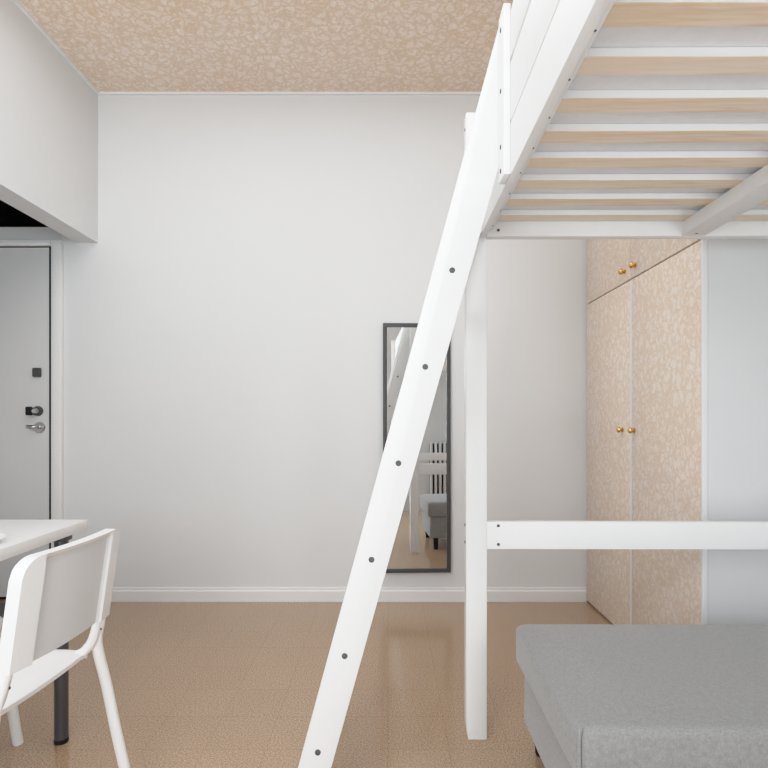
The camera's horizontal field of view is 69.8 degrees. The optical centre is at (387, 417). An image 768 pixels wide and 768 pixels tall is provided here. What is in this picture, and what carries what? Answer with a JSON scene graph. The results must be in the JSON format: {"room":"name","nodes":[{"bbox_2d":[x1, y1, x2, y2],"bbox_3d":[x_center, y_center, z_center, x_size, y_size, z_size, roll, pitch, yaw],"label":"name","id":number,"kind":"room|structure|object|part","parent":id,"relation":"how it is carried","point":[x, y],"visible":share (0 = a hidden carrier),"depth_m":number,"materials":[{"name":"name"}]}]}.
{"room":"studio apartment","nodes":[
{"label":"studio apartment","id":0,"kind":"room"},
{"bbox_2d":[0,200,47,226],"bbox_3d":[-2.530,-1.205,1.363,1.299,0.100,3.927,0,0,0],"label":"ceiling","id":1,"kind":"structure","parent":0,"point":[10,216],"depth_m":3.18,"materials":[{"name":"black paint"}]},
{"bbox_2d":[0,0,97,242],"bbox_3d":[-1.817,-1.512,1.413,0.127,0.907,3.827,0,0,0],"label":"wall","id":2,"kind":"structure","parent":0,"point":[49,112],"depth_m":2.82,"materials":[{"name":"paint"}]},
{"bbox_2d":[13,0,99,94],"bbox_3d":[-1.747,-1.959,1.413,0.014,0.014,3.827,0,0,0],"label":"trim","id":3,"kind":"structure","parent":2,"relation":"attached to","point":[17,2],"depth_m":2.88,"materials":[{"name":"paint"}]},
{"bbox_2d":[18,0,513,91],"bbox_3d":[0.040,-2.016,1.413,3.841,0.100,4.027,0,0,0],"label":"ceiling","id":4,"kind":"structure","parent":0,"point":[118,45],"depth_m":2.87,"materials":[{"name":"paper"}]},
{"bbox_2d":[0,95,587,591],"bbox_3d":[-0.610,-0.429,3.377,5.140,3.073,0.100,0,0,0],"label":"wall","id":5,"kind":"structure","parent":0,"point":[245,271],"depth_m":3.33,"materials":[{"name":"paint"}]},
{"bbox_2d":[0,247,50,596],"bbox_3d":[-2.489,0.037,3.302,0.923,2.138,0.106,0,0,0],"label":"door","id":6,"kind":"structure","parent":5,"relation":"in","point":[25,273],"depth_m":3.31,"materials":[{"name":"paint"}]},
{"bbox_3d":[-2.114,0.052,3.278,0.058,0.024,0.058,0,0,0],"label":"handle","id":7,"kind":"part","parent":6,"relation":"part of","materials":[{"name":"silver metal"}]},
{"bbox_3d":[-2.098,0.057,3.309,0.068,0.068,0.012,0,0,0],"label":"handle plate","id":8,"kind":"part","parent":6,"relation":"part of","materials":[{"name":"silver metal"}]},
{"bbox_2d":[0,240,63,598],"bbox_3d":[-2.490,0.018,3.312,1.060,2.178,0.030,0,0,0],"label":"trim","id":9,"kind":"structure","parent":5,"relation":"attached to","point":[57,246],"depth_m":3.30,"materials":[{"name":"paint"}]},
{"bbox_2d":[99,92,480,94],"bbox_3d":[-0.273,-1.959,3.320,2.935,0.014,0.014,0,0,0],"label":"trim","id":10,"kind":"structure","parent":5,"relation":"attached to","point":[100,93],"depth_m":3.31,"materials":[{"name":"paint"}]},
{"bbox_2d":[111,587,586,601],"bbox_3d":[-0.372,1.065,3.319,3.135,0.084,0.016,0,0,0],"label":"baseboard","id":11,"kind":"structure","parent":5,"relation":"attached to","point":[119,594],"depth_m":3.31,"materials":[{"name":"paint"}]},
{"bbox_2d":[383,323,450,572],"bbox_3d":[0.173,0.178,3.300,0.406,1.493,0.024,0,-1,-2],"label":"wall mirror","id":12,"kind":"object","parent":5,"relation":"attached to","point":[422,543],"visible":0.56,"depth_m":3.30,"materials":[{"name":"grey mirror"}]},
{"bbox_2d":[0,599,611,767],"bbox_3d":[-0.610,1.157,1.413,5.140,0.100,4.027,0,0,0],"label":"floor","id":13,"kind":"structure","parent":0,"point":[195,684],"depth_m":2.24,"materials":[{"name":"tile"}]},
{"bbox_2d":[0,603,5,617],"bbox_3d":[-2.400,1.101,2.990,0.700,0.012,0.540,0,0,0],"label":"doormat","id":14,"kind":"object","parent":13,"relation":"on","point":[2,605],"visible":0.02,"depth_m":3.15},
{"bbox_2d":[0,616,23,745],"bbox_3d":[-1.502,0.707,1.671,0.522,0.806,0.513,0,0,0],"label":"chair","id":15,"kind":"object","parent":13,"relation":"on","point":[13,714],"visible":0.36,"depth_m":1.85,"materials":[{"name":"white plastic"}]},
{"bbox_3d":[-1.458,0.671,1.671,0.395,0.050,0.364,0,0,0],"label":"seat","id":16,"kind":"part","parent":15,"relation":"part of","materials":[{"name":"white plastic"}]},
{"bbox_2d":[0,520,87,745],"bbox_3d":[-1.367,0.735,1.339,0.592,0.744,1.250,0,0,0],"label":"table","id":17,"kind":"object","parent":13,"relation":"on","point":[21,536],"visible":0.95,"depth_m":1.86,"materials":[{"name":"white laminate"}]},
{"bbox_3d":[-1.116,0.755,1.879,0.044,0.672,0.044,0,0,0],"label":"leg","id":18,"kind":"part","parent":17,"relation":"part of","materials":[{"name":"grey metal"}]},
{"bbox_2d":[0,529,130,767],"bbox_3d":[-1.004,0.707,1.381,0.522,0.806,0.513,0,0,4],"label":"chair","id":19,"kind":"object","parent":13,"relation":"on","point":[54,595],"visible":1,"depth_m":1.34,"materials":[{"name":"white plastic"}]},
{"bbox_3d":[-0.822,0.819,1.152,0.062,0.582,0.114,0,0,-28],"label":"leg","id":20,"kind":"part","parent":19,"relation":"part of","materials":[{"name":"white plastic"}]},
{"bbox_3d":[-1.049,0.671,1.385,0.395,0.050,0.364,0,0,4],"label":"seat","id":21,"kind":"part","parent":19,"relation":"part of","materials":[{"name":"white plastic"}]},
{"bbox_3d":[-0.787,0.429,1.365,0.086,0.250,0.372,0,0,4],"label":"backrest","id":22,"kind":"part","parent":19,"relation":"part of","materials":[{"name":"white plastic"}]},
{"bbox_3d":[-0.997,0.603,1.549,0.421,0.197,0.024,0,0,4],"label":"frame","id":23,"kind":"part","parent":19,"relation":"part of","materials":[{"name":"white plastic"}]},
{"bbox_3d":[-0.790,0.819,1.582,0.062,0.582,0.114,0,0,36],"label":"leg","id":24,"kind":"part","parent":19,"relation":"part of","materials":[{"name":"white plastic"}]},
{"bbox_2d":[298,28,498,767],"bbox_3d":[0.013,0.032,1.643,0.596,2.150,0.373,0,0,0],"label":"ladder","id":25,"kind":"object","parent":13,"relation":"on","point":[480,162],"visible":0.95,"depth_m":1.46,"materials":[{"name":"white wood"}]},
{"bbox_3d":[0.014,0.092,1.816,0.596,2.030,0.024,0,0,0],"label":"rail","id":26,"kind":"part","parent":25,"relation":"part of","materials":[{"name":"white wood"}]},
{"bbox_2d":[464,0,767,739],"bbox_3d":[1.026,0.028,0.815,1.531,2.158,2.236,0,0,0],"label":"bed","id":27,"kind":"object","parent":13,"relation":"on","point":[544,44],"visible":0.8,"depth_m":1.49,"materials":[{"name":"white wood"}]},
{"bbox_3d":[0.305,0.028,1.915,0.071,2.158,0.046,0,0,0],"label":"post","id":28,"kind":"part","parent":27,"relation":"part of","materials":[{"name":"white wood"}]},
{"bbox_3d":[0.318,-0.683,0.820,0.022,0.130,2.142,0,0,0],"label":"rail","id":29,"kind":"part","parent":27,"relation":"part of","materials":[{"name":"white wood"}]},
{"bbox_3d":[1.033,-0.683,1.884,1.393,0.130,0.036,0,0,0],"label":"rail","id":30,"kind":"part","parent":27,"relation":"part of","materials":[{"name":"white wood"}]},
{"bbox_3d":[1.033,0.405,1.904,1.385,0.094,0.028,0,0,0],"label":"rail","id":31,"kind":"part","parent":27,"relation":"part of","materials":[{"name":"white wood"}]},
{"bbox_2d":[503,26,767,209],"bbox_3d":[1.026,-0.741,0.787,1.350,0.115,2.100,0,0,0],"label":"mattress","id":32,"kind":"object","parent":27,"relation":"on","point":[713,36],"visible":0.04,"depth_m":1.25,"materials":[{"name":"white fabric"}]},
{"bbox_2d":[516,624,767,767],"bbox_3d":[1.038,0.897,1.544,1.223,0.420,0.642,0,0,0],"label":"ottoman","id":33,"kind":"object","parent":13,"relation":"on","point":[596,695],"visible":1,"depth_m":1.42,"materials":[{"name":"grey fabric"}]},
{"bbox_2d":[587,239,700,624],"bbox_3d":[1.430,-0.428,2.713,0.530,3.071,1.226,0,0,0],"label":"closet","id":34,"kind":"object","parent":13,"relation":"on","point":[644,295],"visible":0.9,"depth_m":2.57,"materials":[{"name":"paint"}]},
{"bbox_3d":[1.205,0.208,3.014,0.020,1.774,0.590,0,0,0],"label":"door","id":35,"kind":"part","parent":34,"relation":"part of","materials":[{"name":"paper"}]},
{"bbox_3d":[1.205,-1.317,3.014,0.020,1.259,0.590,0,0,0],"label":"door","id":36,"kind":"part","parent":34,"relation":"part of","materials":[{"name":"paper"}]},
{"bbox_3d":[1.180,0.060,2.800,0.030,0.030,0.030,0,0,0],"label":"knob","id":37,"kind":"part","parent":34,"relation":"part of","materials":[{"name":"gold metal"}]},
{"bbox_3d":[1.180,-0.738,2.775,0.030,0.030,0.030,0,0,0],"label":"knob","id":38,"kind":"part","parent":34,"relation":"part of","materials":[{"name":"gold metal"}]},
{"bbox_3d":[1.180,0.060,2.668,0.030,0.030,0.030,0,0,0],"label":"knob","id":39,"kind":"part","parent":34,"relation":"part of","materials":[{"name":"gold metal"}]},
{"bbox_3d":[1.180,-0.738,2.655,0.030,0.030,0.030,0,0,0],"label":"knob","id":40,"kind":"part","parent":34,"relation":"part of","materials":[{"name":"gold metal"}]},
{"bbox_3d":[1.205,-1.317,2.406,0.020,1.259,0.613,0,0,0],"label":"door","id":41,"kind":"part","parent":34,"relation":"part of","materials":[{"name":"paper"}]},
{"bbox_3d":[1.205,0.208,2.406,0.020,1.774,0.613,0,0,0],"label":"door","id":42,"kind":"part","parent":34,"relation":"part of","materials":[{"name":"paper"}]},
{"bbox_2d":[708,239,767,624],"bbox_3d":[1.588,-0.429,2.120,0.744,3.073,0.060,0,0,0],"label":"wall","id":43,"kind":"structure","parent":0,"point":[737,268],"depth_m":2.09,"materials":[{"name":"paint"}]},
{"bbox_2d":[701,239,707,624],"bbox_3d":[1.204,-0.429,2.092,0.022,3.073,0.011,0,0,0],"label":"trim","id":44,"kind":"structure","parent":43,"relation":"attached to","point":[704,242],"depth_m":2.09,"materials":[{"name":"paint"}]}
]}

